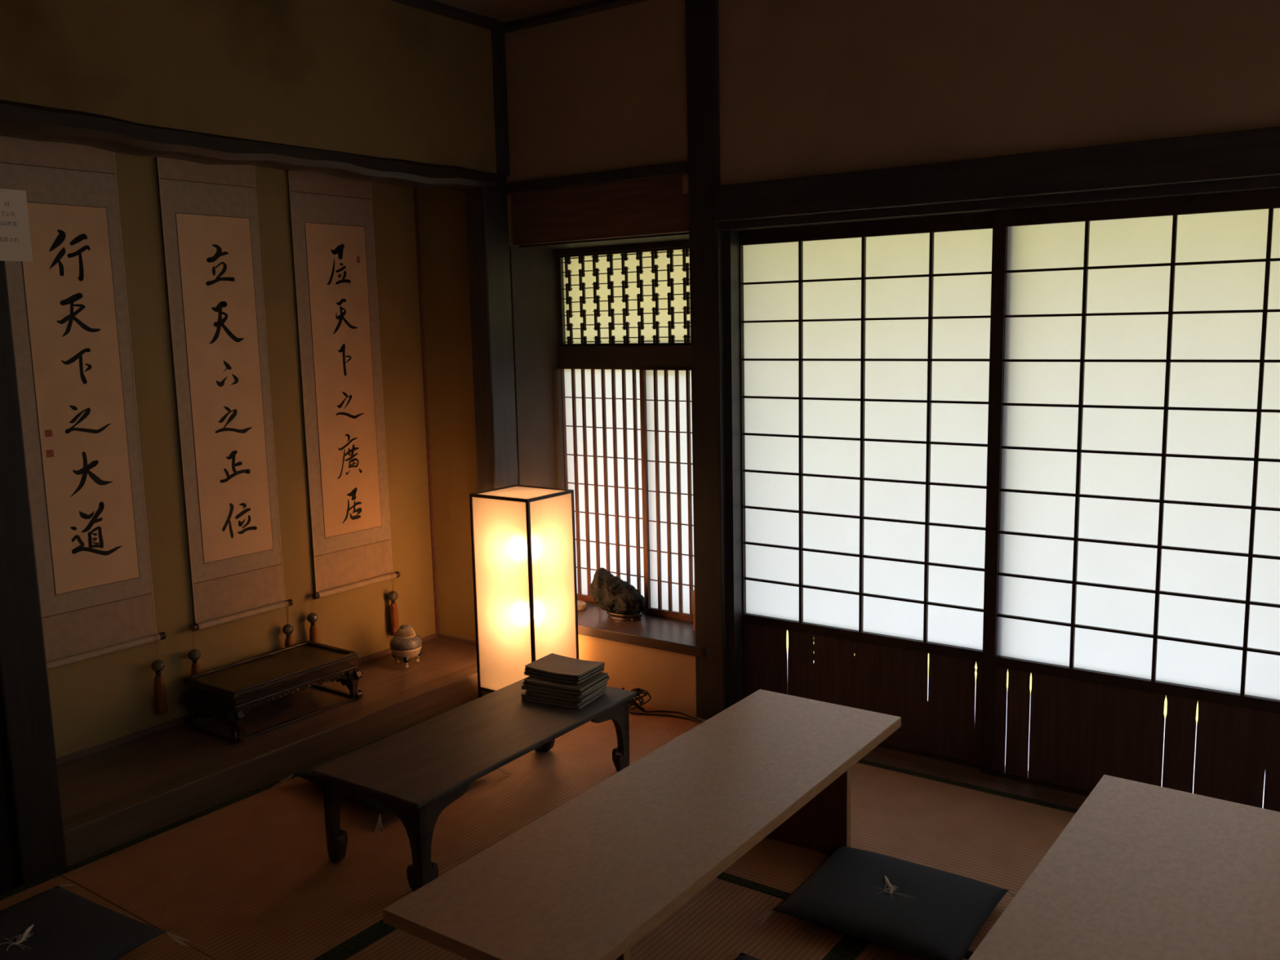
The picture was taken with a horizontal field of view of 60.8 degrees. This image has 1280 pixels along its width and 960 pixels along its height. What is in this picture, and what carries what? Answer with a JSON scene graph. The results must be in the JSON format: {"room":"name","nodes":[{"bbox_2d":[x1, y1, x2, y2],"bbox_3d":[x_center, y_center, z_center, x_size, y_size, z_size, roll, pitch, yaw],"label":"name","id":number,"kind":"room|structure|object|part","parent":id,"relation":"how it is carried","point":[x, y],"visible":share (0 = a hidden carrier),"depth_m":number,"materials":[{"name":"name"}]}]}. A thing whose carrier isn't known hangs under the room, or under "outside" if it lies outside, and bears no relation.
{"room":"traditional dwelling","nodes":[
{"label":"traditional dwelling","id":0,"kind":"room"},
{"bbox_2d":[47,151,435,758],"bbox_3d":[-1.555,-0.371,3.810,0.095,2.600,2.200,5,10,35],"label":"wall","id":1,"kind":"structure","parent":0,"point":[101,699],"depth_m":4.00,"materials":[{"name":"paint"}]},
{"bbox_2d":[0,135,166,669],"bbox_3d":[-1.759,-0.365,3.403,0.026,1.886,0.420,5,10,35],"label":"scroll","id":2,"kind":"object","parent":1,"relation":"hanging from","point":[68,305],"visible":0.93,"depth_m":3.43,"materials":[{"name":"paper"}]},
{"bbox_2d":[151,634,167,715],"bbox_3d":[-1.627,0.656,3.685,0.041,0.274,0.041,5,10,35],"label":"weight","id":3,"kind":"object","parent":2,"relation":"hanging from","point":[157,665],"visible":1,"depth_m":3.68,"materials":[{"name":"brown wood"}]},
{"bbox_3d":[-1.632,0.565,3.673,0.015,0.090,0.011,5,10,35],"label":"cord","id":4,"kind":"part","parent":3,"relation":"part of","materials":[{"name":"beige fabric"}]},
{"bbox_3d":[-1.622,0.529,3.696,0.026,0.026,0.021,5,10,35],"label":"knob","id":5,"kind":"part","parent":2,"relation":"part of","materials":[{"name":"brown wood"}]},
{"bbox_2d":[156,156,293,631],"bbox_3d":[-1.457,-0.432,3.819,0.026,1.886,0.413,5,10,35],"label":"scroll","id":6,"kind":"object","parent":1,"relation":"hanging from","point":[209,213],"visible":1,"depth_m":3.83,"materials":[{"name":"paper"}]},
{"bbox_2d":[188,624,200,689],"bbox_3d":[-1.548,0.638,3.794,0.041,0.272,0.041,5,10,35],"label":"weight","id":7,"kind":"object","parent":6,"relation":"hanging from","point":[194,655],"visible":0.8,"depth_m":3.78,"materials":[{"name":"brown wood"}]},
{"bbox_3d":[-1.553,0.547,3.782,0.015,0.088,0.011,5,10,35],"label":"cord","id":8,"kind":"part","parent":7,"relation":"part of","materials":[{"name":"beige fabric"}]},
{"bbox_3d":[-1.550,0.513,3.795,0.026,0.026,0.021,5,10,35],"label":"knob","id":9,"kind":"part","parent":6,"relation":"part of","materials":[{"name":"brown wood"}]},
{"bbox_2d":[282,600,293,647],"bbox_3d":[-1.323,0.590,4.104,0.041,0.275,0.041,5,10,35],"label":"weight","id":10,"kind":"object","parent":6,"relation":"hanging from","point":[287,628],"visible":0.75,"depth_m":4.09,"materials":[{"name":"brown wood"}]},
{"bbox_3d":[-1.322,0.463,4.109,0.026,0.026,0.021,5,10,35],"label":"knob","id":11,"kind":"part","parent":6,"relation":"part of","materials":[{"name":"brown wood"}]},
{"bbox_2d":[56,633,437,764],"bbox_3d":[-1.465,0.807,3.980,0.010,0.020,1.994,5,10,35],"label":"baseboard","id":12,"kind":"structure","parent":1,"relation":"attached to","point":[161,726],"depth_m":3.68,"materials":[{"name":"brown wood"}]},
{"bbox_2d":[287,170,399,599],"bbox_3d":[-1.153,-0.499,4.238,0.026,1.886,0.431,5,10,35],"label":"scroll","id":13,"kind":"object","parent":1,"relation":"hanging from","point":[331,216],"visible":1,"depth_m":4.25,"materials":[{"name":"paper"}]},
{"bbox_2d":[306,594,319,643],"bbox_3d":[-1.258,0.567,4.193,0.041,0.258,0.041,5,10,35],"label":"weight","id":14,"kind":"object","parent":13,"relation":"hanging from","point":[312,618],"visible":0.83,"depth_m":4.18,"materials":[{"name":"brown wood"}]},
{"bbox_3d":[-1.252,0.447,4.207,0.026,0.026,0.021,5,10,35],"label":"knob","id":15,"kind":"part","parent":13,"relation":"part of","materials":[{"name":"brown wood"}]},
{"bbox_2d":[387,573,399,635],"bbox_3d":[-1.022,0.515,4.518,0.041,0.260,0.041,5,10,35],"label":"weight","id":16,"kind":"object","parent":13,"relation":"hanging from","point":[393,595],"visible":0.94,"depth_m":4.51,"materials":[{"name":"brown wood"}]},
{"bbox_3d":[-1.013,0.394,4.536,0.026,0.026,0.021,5,10,35],"label":"knob","id":17,"kind":"part","parent":13,"relation":"part of","materials":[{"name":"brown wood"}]},
{"bbox_2d":[413,187,439,634],"bbox_3d":[-0.913,-0.507,4.604,0.011,2.386,0.011,5,10,35],"label":"strip","id":18,"kind":"object","parent":1,"relation":"attached to","point":[415,189],"visible":0.64,"depth_m":4.63,"materials":[{"name":"brown wood"}]},
{"bbox_2d":[0,0,497,894],"bbox_3d":[-1.858,-0.133,2.562,0.120,2.700,4.384,5,10,35],"label":"wall","id":19,"kind":"structure","parent":0,"point":[380,78],"depth_m":3.34,"materials":[{"name":"beige paint"}]},
{"bbox_2d":[0,99,497,191],"bbox_3d":[-1.140,-1.026,3.453,0.126,0.087,1.880,5,10,35],"label":"beam","id":20,"kind":"structure","parent":19,"relation":"attached to","point":[19,120],"depth_m":3.22,"materials":[{"name":"brown wood"}]},
{"bbox_2d":[491,30,510,176],"bbox_3d":[-0.539,-1.449,4.173,0.024,0.545,0.076,5,10,35],"label":"strip","id":21,"kind":"object","parent":19,"relation":"attached to","point":[498,39],"visible":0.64,"depth_m":4.16,"materials":[{"name":"brown wood"}]},
{"bbox_2d":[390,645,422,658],"bbox_3d":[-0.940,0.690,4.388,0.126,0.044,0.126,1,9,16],"label":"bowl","id":22,"kind":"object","parent":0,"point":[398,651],"depth_m":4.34,"materials":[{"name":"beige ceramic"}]},
{"bbox_2d":[433,0,597,22],"bbox_3d":[-0.450,-1.405,1.483,4.750,0.135,4.620,5,10,35],"label":"ceiling","id":23,"kind":"structure","parent":0,"point":[504,11],"depth_m":3.88,"materials":[{"name":"brown wood"}]},
{"bbox_2d":[0,692,1078,959],"bbox_3d":[-0.396,1.279,1.863,4.750,0.161,4.600,5,10,35],"label":"floor","id":24,"kind":"structure","parent":0,"point":[251,875],"depth_m":2.97,"materials":[{"name":"brown wicker"}]},
{"bbox_2d":[0,260,67,887],"bbox_3d":[-1.675,0.076,2.834,0.128,2.040,0.119,5,10,35],"label":"post","id":25,"kind":"object","parent":24,"relation":"on","point":[27,740],"visible":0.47,"depth_m":2.85,"materials":[{"name":"brown wood"}]},
{"bbox_2d":[0,188,32,262],"bbox_3d":[-1.638,-0.634,2.694,0.001,0.178,0.248,5,10,35],"label":"paper notice","id":26,"kind":"object","parent":25,"relation":"attached to","point":[15,233],"visible":1,"depth_m":2.76,"materials":[{"name":"white paper"}]},
{"bbox_2d":[0,884,191,959],"bbox_3d":[-1.423,1.088,2.532,0.564,0.069,0.525,4,10,31],"label":"floor cushion","id":27,"kind":"object","parent":24,"relation":"on","point":[55,923],"visible":1,"depth_m":2.56,"materials":[{"name":"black fabric"}]},
{"bbox_2d":[57,637,476,817],"bbox_3d":[-1.304,0.878,3.878,0.428,0.098,2.020,5,10,35],"label":"platform","id":28,"kind":"object","parent":24,"relation":"on","point":[88,781],"visible":0.36,"depth_m":3.66,"materials":[{"name":"brown wood"}]},
{"bbox_2d":[180,640,363,742],"bbox_3d":[-1.295,0.740,3.870,0.328,0.177,0.556,5,10,35],"label":"display stand","id":29,"kind":"object","parent":28,"relation":"on","point":[227,693],"visible":1,"depth_m":3.77,"materials":[{"name":"brown wood"}]},
{"bbox_3d":[-1.545,0.791,3.753,0.061,0.116,0.064,-3,8,-9],"label":"leg","id":30,"kind":"part","parent":29,"relation":"part of","materials":[{"name":"brown wood"}]},
{"bbox_3d":[-1.331,0.809,3.600,0.064,0.116,0.061,-3,8,-9],"label":"leg","id":31,"kind":"part","parent":29,"relation":"part of","materials":[{"name":"brown wood"}]},
{"bbox_3d":[-1.297,0.665,3.859,0.246,0.009,0.474,5,10,35],"label":"inset panel","id":32,"kind":"part","parent":29,"relation":"part of","materials":[{"name":"brown wood"}]},
{"bbox_3d":[-1.293,0.823,3.882,0.284,0.010,0.528,5,10,35],"label":"rail","id":33,"kind":"part","parent":29,"relation":"part of","materials":[{"name":"brown wood"}]},
{"bbox_3d":[-1.044,0.745,3.995,0.061,0.116,0.064,-3,8,-9],"label":"leg","id":34,"kind":"part","parent":29,"relation":"part of","materials":[{"name":"brown wood"}]},
{"bbox_2d":[389,624,422,668],"bbox_3d":[-0.941,0.664,4.384,0.129,0.165,0.129,1,9,16],"label":"incense burner","id":35,"kind":"object","parent":28,"relation":"on","point":[406,645],"visible":1,"depth_m":4.34,"materials":[{"name":"beige ceramic"}]},
{"bbox_3d":[-0.982,0.718,4.407,0.029,0.053,0.024,1,9,16],"label":"leg","id":36,"kind":"part","parent":35,"relation":"part of","materials":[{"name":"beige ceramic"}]},
{"bbox_3d":[-0.942,0.609,4.376,0.068,0.038,0.068,1,9,16],"label":"lid","id":37,"kind":"part","parent":35,"relation":"part of","materials":[{"name":"beige ceramic"}]},
{"bbox_3d":[-0.933,0.725,4.348,0.024,0.053,0.029,-2,8,-3],"label":"leg","id":38,"kind":"part","parent":35,"relation":"part of","materials":[{"name":"beige ceramic"}]},
{"bbox_3d":[-0.905,0.714,4.420,0.024,0.053,0.029,7,11,44],"label":"leg","id":39,"kind":"part","parent":35,"relation":"part of","materials":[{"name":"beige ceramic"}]},
{"bbox_2d":[62,662,489,866],"bbox_3d":[-1.097,0.920,3.722,0.090,0.151,1.769,5,10,35],"label":"beam","id":40,"kind":"structure","parent":24,"relation":"on","point":[93,831],"depth_m":3.48,"materials":[{"name":"brown wood"}]},
{"bbox_2d":[273,745,512,832],"bbox_3d":[-0.793,0.933,3.511,0.576,0.067,0.554,6,11,40],"label":"floor cushion","id":41,"kind":"object","parent":24,"relation":"on","point":[374,805],"visible":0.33,"depth_m":3.42,"materials":[{"name":"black fabric"}]},
{"bbox_2d":[311,679,636,891],"bbox_3d":[-0.448,0.865,3.251,0.408,0.264,0.972,4,10,34],"label":"writing desk","id":42,"kind":"object","parent":24,"relation":"on","point":[417,771],"visible":0.89,"depth_m":3.03,"materials":[{"name":"black paint"}]},
{"bbox_3d":[-0.747,0.915,3.010,0.150,0.247,0.185,4,10,34],"label":"leg","id":43,"kind":"part","parent":42,"relation":"part of","materials":[{"name":"black paint"}]},
{"bbox_3d":[-0.567,0.928,2.888,0.150,0.247,0.185,4,10,34],"label":"leg","id":44,"kind":"part","parent":42,"relation":"part of","materials":[{"name":"black paint"}]},
{"bbox_3d":[-0.329,0.818,3.616,0.150,0.247,0.185,4,10,34],"label":"leg","id":45,"kind":"part","parent":42,"relation":"part of","materials":[{"name":"black paint"}]},
{"bbox_2d":[520,690,605,709],"bbox_3d":[-0.244,0.688,3.487,0.214,0.008,0.168,3,9,27],"label":"booklet","id":46,"kind":"object","parent":42,"relation":"on","point":[526,699],"visible":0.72,"depth_m":3.42,"materials":[{"name":"grey paper"}]},
{"bbox_2d":[520,687,605,706],"bbox_3d":[-0.246,0.679,3.493,0.214,0.008,0.170,3,9,28],"label":"booklet","id":47,"kind":"object","parent":46,"relation":"on","point":[555,700],"visible":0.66,"depth_m":3.42,"materials":[{"name":"grey paper"}]},
{"bbox_2d":[524,684,606,702],"bbox_3d":[-0.236,0.670,3.493,0.206,0.009,0.166,3,9,26],"label":"booklet","id":48,"kind":"object","parent":47,"relation":"on","point":[582,700],"visible":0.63,"depth_m":3.43,"materials":[{"name":"grey paper"}]},
{"bbox_2d":[520,680,608,699],"bbox_3d":[-0.243,0.658,3.506,0.222,0.010,0.172,3,9,29],"label":"booklet","id":49,"kind":"object","parent":48,"relation":"on","point":[568,695],"visible":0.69,"depth_m":3.44,"materials":[{"name":"grey paper"}]},
{"bbox_2d":[522,675,609,695],"bbox_3d":[-0.237,0.648,3.506,0.222,0.012,0.176,3,9,28],"label":"booklet","id":50,"kind":"object","parent":49,"relation":"on","point":[587,690],"visible":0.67,"depth_m":3.44,"materials":[{"name":"grey paper"}]},
{"bbox_2d":[523,671,608,691],"bbox_3d":[-0.238,0.637,3.510,0.216,0.011,0.172,3,9,29],"label":"booklet","id":51,"kind":"object","parent":50,"relation":"on","point":[577,687],"visible":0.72,"depth_m":3.45,"materials":[{"name":"grey paper"}]},
{"bbox_2d":[523,667,604,684],"bbox_3d":[-0.246,0.624,3.543,0.212,0.011,0.156,4,10,30],"label":"booklet","id":52,"kind":"object","parent":51,"relation":"on","point":[571,682],"visible":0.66,"depth_m":3.48,"materials":[{"name":"grey paper"}]},
{"bbox_2d":[524,664,604,680],"bbox_3d":[-0.245,0.614,3.548,0.212,0.013,0.154,4,10,30],"label":"booklet","id":53,"kind":"object","parent":52,"relation":"on","point":[528,670],"visible":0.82,"depth_m":3.49,"materials":[{"name":"grey paper"}]},
{"bbox_2d":[524,653,604,677],"bbox_3d":[-0.244,0.605,3.552,0.212,0.013,0.153,4,10,30],"label":"booklet","id":54,"kind":"object","parent":53,"relation":"on","point":[551,664],"visible":1,"depth_m":3.54,"materials":[{"name":"grey paper"}]},
{"bbox_3d":[-0.149,0.831,3.494,0.150,0.247,0.185,4,10,34],"label":"leg","id":55,"kind":"part","parent":42,"relation":"part of","materials":[{"name":"black paint"}]},
{"bbox_2d":[465,173,518,492],"bbox_3d":[-0.574,-0.170,4.351,0.099,2.045,0.140,5,10,35],"label":"post","id":56,"kind":"object","parent":24,"relation":"on","point":[486,206],"visible":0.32,"depth_m":4.25,"materials":[{"name":"brown wood"}]},
{"bbox_2d":[469,484,578,697],"bbox_3d":[-0.441,0.448,4.206,0.294,0.815,0.265,5,10,35],"label":"paper lantern","id":57,"kind":"object","parent":24,"relation":"on","point":[523,537],"visible":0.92,"depth_m":4.11,"materials":[{"name":"white paper"}]},
{"bbox_3d":[-0.516,0.442,4.100,0.288,0.764,0.001,5,10,35],"label":"paper panel","id":58,"kind":"part","parent":57,"relation":"part of","materials":[{"name":"white paper"}]},
{"bbox_3d":[-0.325,0.435,4.120,0.001,0.764,0.259,5,10,35],"label":"paper panel","id":59,"kind":"part","parent":57,"relation":"part of","materials":[{"name":"white paper"}]},
{"bbox_2d":[382,688,901,959],"bbox_3d":[0.122,0.912,2.609,0.452,0.330,1.500,5,10,35],"label":"table","id":60,"kind":"object","parent":24,"relation":"on","point":[588,878],"visible":0.9,"depth_m":2.40,"materials":[{"name":"brown wood"}]},
{"bbox_3d":[-0.170,0.990,2.204,0.359,0.302,0.022,5,10,35],"label":"leg panel","id":61,"kind":"part","parent":60,"relation":"part of","materials":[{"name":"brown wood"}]},
{"bbox_3d":[0.411,0.859,3.020,0.359,0.302,0.022,5,10,35],"label":"leg panel","id":62,"kind":"part","parent":60,"relation":"part of","materials":[{"name":"brown wood"}]},
{"bbox_2d":[622,687,705,723],"bbox_3d":[0.047,0.832,4.044,0.746,0.088,0.126,5,10,35],"label":"power cord","id":63,"kind":"object","parent":24,"relation":"on","point":[632,702],"visible":0.52,"depth_m":4.06,"materials":[{"name":"black plastic"}]},
{"bbox_2d":[685,0,727,719],"bbox_3d":[0.280,-0.382,3.887,0.122,2.620,0.176,5,10,35],"label":"post","id":64,"kind":"object","parent":24,"relation":"on","point":[702,37],"visible":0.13,"depth_m":3.80,"materials":[{"name":"brown wood"}]},
{"bbox_2d":[728,951,759,959],"bbox_3d":[0.289,1.105,2.148,0.556,0.069,0.529,4,10,34],"label":"floor cushion","id":65,"kind":"object","parent":24,"relation":"on","point":[740,956],"visible":1,"depth_m":2.43,"materials":[{"name":"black fabric"}]},
{"bbox_2d":[751,845,1015,959],"bbox_3d":[0.619,1.024,2.664,0.569,0.069,0.483,4,10,34],"label":"floor cushion","id":66,"kind":"object","parent":24,"relation":"on","point":[924,912],"visible":0.91,"depth_m":2.60,"materials":[{"name":"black fabric"}]},
{"bbox_2d":[861,746,1087,808],"bbox_3d":[1.535,1.000,3.156,2.946,0.058,0.204,5,10,35],"label":"door track","id":67,"kind":"object","parent":24,"relation":"on","point":[935,767],"depth_m":3.46,"materials":[{"name":"brown wood"}]},
{"bbox_2d":[738,211,992,768],"bbox_3d":[0.741,0.030,3.631,0.966,1.757,0.027,5,10,35],"label":"door","id":68,"kind":"structure","parent":67,"relation":"on","point":[864,345],"depth_m":3.61,"materials":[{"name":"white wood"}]},
{"bbox_2d":[979,188,1279,812],"bbox_3d":[1.468,0.094,3.078,0.975,1.757,0.027,5,10,35],"label":"door","id":69,"kind":"structure","parent":67,"relation":"on","point":[1132,553],"depth_m":3.11,"materials":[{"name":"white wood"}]},
{"bbox_2d":[968,774,1279,959],"bbox_3d":[0.872,0.991,1.947,0.452,0.330,1.500,5,10,36],"label":"table","id":70,"kind":"object","parent":24,"relation":"on","point":[1140,871],"visible":1,"depth_m":2.13,"materials":[{"name":"brown wood"}]},
{"bbox_2d":[417,0,1279,641],"bbox_3d":[0.927,-0.318,3.409,4.600,2.700,0.166,5,10,35],"label":"wall","id":71,"kind":"structure","parent":0,"point":[807,87],"depth_m":3.43,"materials":[{"name":"beige paint"}]},
{"bbox_2d":[437,633,475,645],"bbox_3d":[-0.722,0.695,4.659,0.395,0.016,0.010,5,10,35],"label":"baseboard","id":72,"kind":"structure","parent":71,"relation":"attached to","point":[441,636],"depth_m":4.70,"materials":[{"name":"brown wood"}]},
{"bbox_2d":[390,0,648,33],"bbox_3d":[-0.204,-1.313,1.278,3.900,0.040,4.355,5,10,35],"label":"crown molding","id":73,"kind":"structure","parent":71,"relation":"attached to","point":[430,6],"depth_m":3.91,"materials":[{"name":"brown wood"}]},
{"bbox_2d":[511,175,688,245],"bbox_3d":[-0.150,-0.994,4.042,0.840,0.195,0.030,5,10,35],"label":"board","id":74,"kind":"object","parent":71,"relation":"attached to","point":[656,206],"visible":0.79,"depth_m":4.02,"materials":[{"name":"brown wood"}]},
{"bbox_2d":[577,634,696,716],"bbox_3d":[-0.027,0.759,4.396,0.872,0.328,0.330,5,10,35],"label":"wall","id":75,"kind":"structure","parent":71,"relation":"in","point":[668,677],"depth_m":4.14,"materials":[{"name":"beige paint"}]},
{"bbox_2d":[577,604,703,657],"bbox_3d":[-0.019,0.577,4.372,0.876,0.039,0.372,5,10,35],"label":"window sill","id":76,"kind":"structure","parent":71,"relation":"attached to","point":[660,633],"depth_m":4.22,"materials":[{"name":"brown wood"}]},
{"bbox_2d":[577,600,586,610],"bbox_3d":[-0.276,0.525,4.556,0.114,0.023,0.106,5,10,35],"label":"log slice","id":77,"kind":"object","parent":76,"relation":"on","point":[581,605],"visible":0.38,"depth_m":4.53,"materials":[{"name":"wood"}]},
{"bbox_2d":[606,610,642,621],"bbox_3d":[-0.056,0.543,4.388,0.163,0.026,0.096,5,10,35],"label":"stand","id":78,"kind":"object","parent":76,"relation":"on","point":[636,617],"visible":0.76,"depth_m":4.35,"materials":[{"name":"brown wood"}]},
{"bbox_2d":[590,567,645,614],"bbox_3d":[-0.089,0.447,4.398,0.259,0.172,0.136,5,10,35],"label":"rock","id":79,"kind":"object","parent":78,"relation":"on","point":[613,594],"visible":1,"depth_m":4.36,"materials":[{"name":"grey stone"}]},
{"bbox_2d":[693,586,694,630],"bbox_3d":[0.251,0.490,4.189,0.068,0.174,0.068,5,10,35],"label":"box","id":80,"kind":"object","parent":76,"relation":"on","point":[694,586],"visible":0.18,"depth_m":4.18,"materials":[{"name":"brown wood"}]},
{"bbox_2d":[714,126,1279,231],"bbox_3d":[1.500,-0.833,2.898,2.946,0.144,0.185,5,10,35],"label":"beam","id":81,"kind":"structure","parent":71,"relation":"attached to","point":[1244,160],"depth_m":3.10,"materials":[{"name":"brown wood"}]},
{"bbox_3d":[0.190,-0.117,4.578,1.075,2.400,1.000,5,10,35],"label":"wall","id":82,"kind":"structure","parent":0,"visible":0},
{"bbox_2d":[505,160,688,194],"bbox_3d":[-0.162,-1.105,4.004,0.830,0.040,0.075,5,10,35],"label":"beam","id":83,"kind":"structure","parent":82,"relation":"attached to","point":[677,168],"depth_m":3.95,"materials":[{"name":"brown wood"}]},
{"bbox_2d":[510,240,693,622],"bbox_3d":[-0.043,-0.174,4.258,0.882,1.484,0.320,5,10,35],"label":"window","id":84,"kind":"structure","parent":82,"relation":"in","point":[602,420],"depth_m":4.48,"materials":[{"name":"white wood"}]},
{"bbox_2d":[553,368,564,488],"bbox_3d":[-0.333,0.027,4.610,0.018,0.994,0.025,5,10,35],"label":"strip","id":85,"kind":"object","parent":84,"relation":"attached to","point":[557,378],"visible":0.64,"depth_m":4.57,"materials":[{"name":"brown wood"}]},
{"bbox_2d":[560,246,690,346],"bbox_3d":[0.017,-0.716,4.289,0.850,0.376,0.024,5,10,35],"label":"window","id":86,"kind":"structure","parent":84,"relation":"attached to","point":[637,297],"depth_m":4.33,"materials":[{"name":"beige paper"}]},
{"bbox_2d":[639,368,694,621],"bbox_3d":[0.189,0.065,4.258,0.427,0.992,0.024,5,10,35],"label":"window","id":87,"kind":"structure","parent":84,"relation":"attached to","point":[665,394],"depth_m":4.31,"materials":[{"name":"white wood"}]},
{"bbox_2d":[518,231,688,249],"bbox_3d":[-0.049,-0.913,4.162,0.876,0.009,0.260,5,10,35],"label":"soffit","id":88,"kind":"structure","parent":82,"relation":"attached to","point":[680,236],"depth_m":4.14,"materials":[{"name":"brown wood"}]},
{"bbox_2d":[722,230,742,707],"bbox_3d":[0.344,-0.001,3.892,0.035,1.760,0.110,5,10,35],"label":"door frame","id":89,"kind":"structure","parent":82,"relation":"attached to","point":[731,252],"depth_m":3.85,"materials":[{"name":"brown wood"}]},
{"label":"outside","id":90,"kind":"structure","parent":0,"visible":0},
{"bbox_2d":[786,630,1198,723],"bbox_3d":[10.956,-0.578,16.066,45.000,0.150,27.900,5,10,35],"label":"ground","id":91,"kind":"structure","parent":90,"point":[975,666],"depth_m":5.65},
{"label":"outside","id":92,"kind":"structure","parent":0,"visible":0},
{"bbox_2d":[786,651,1265,806],"bbox_3d":[2.247,1.351,4.068,45.000,0.151,2.000,5,10,35],"label":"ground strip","id":93,"kind":"object","parent":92,"point":[787,651],"depth_m":4.80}
]}

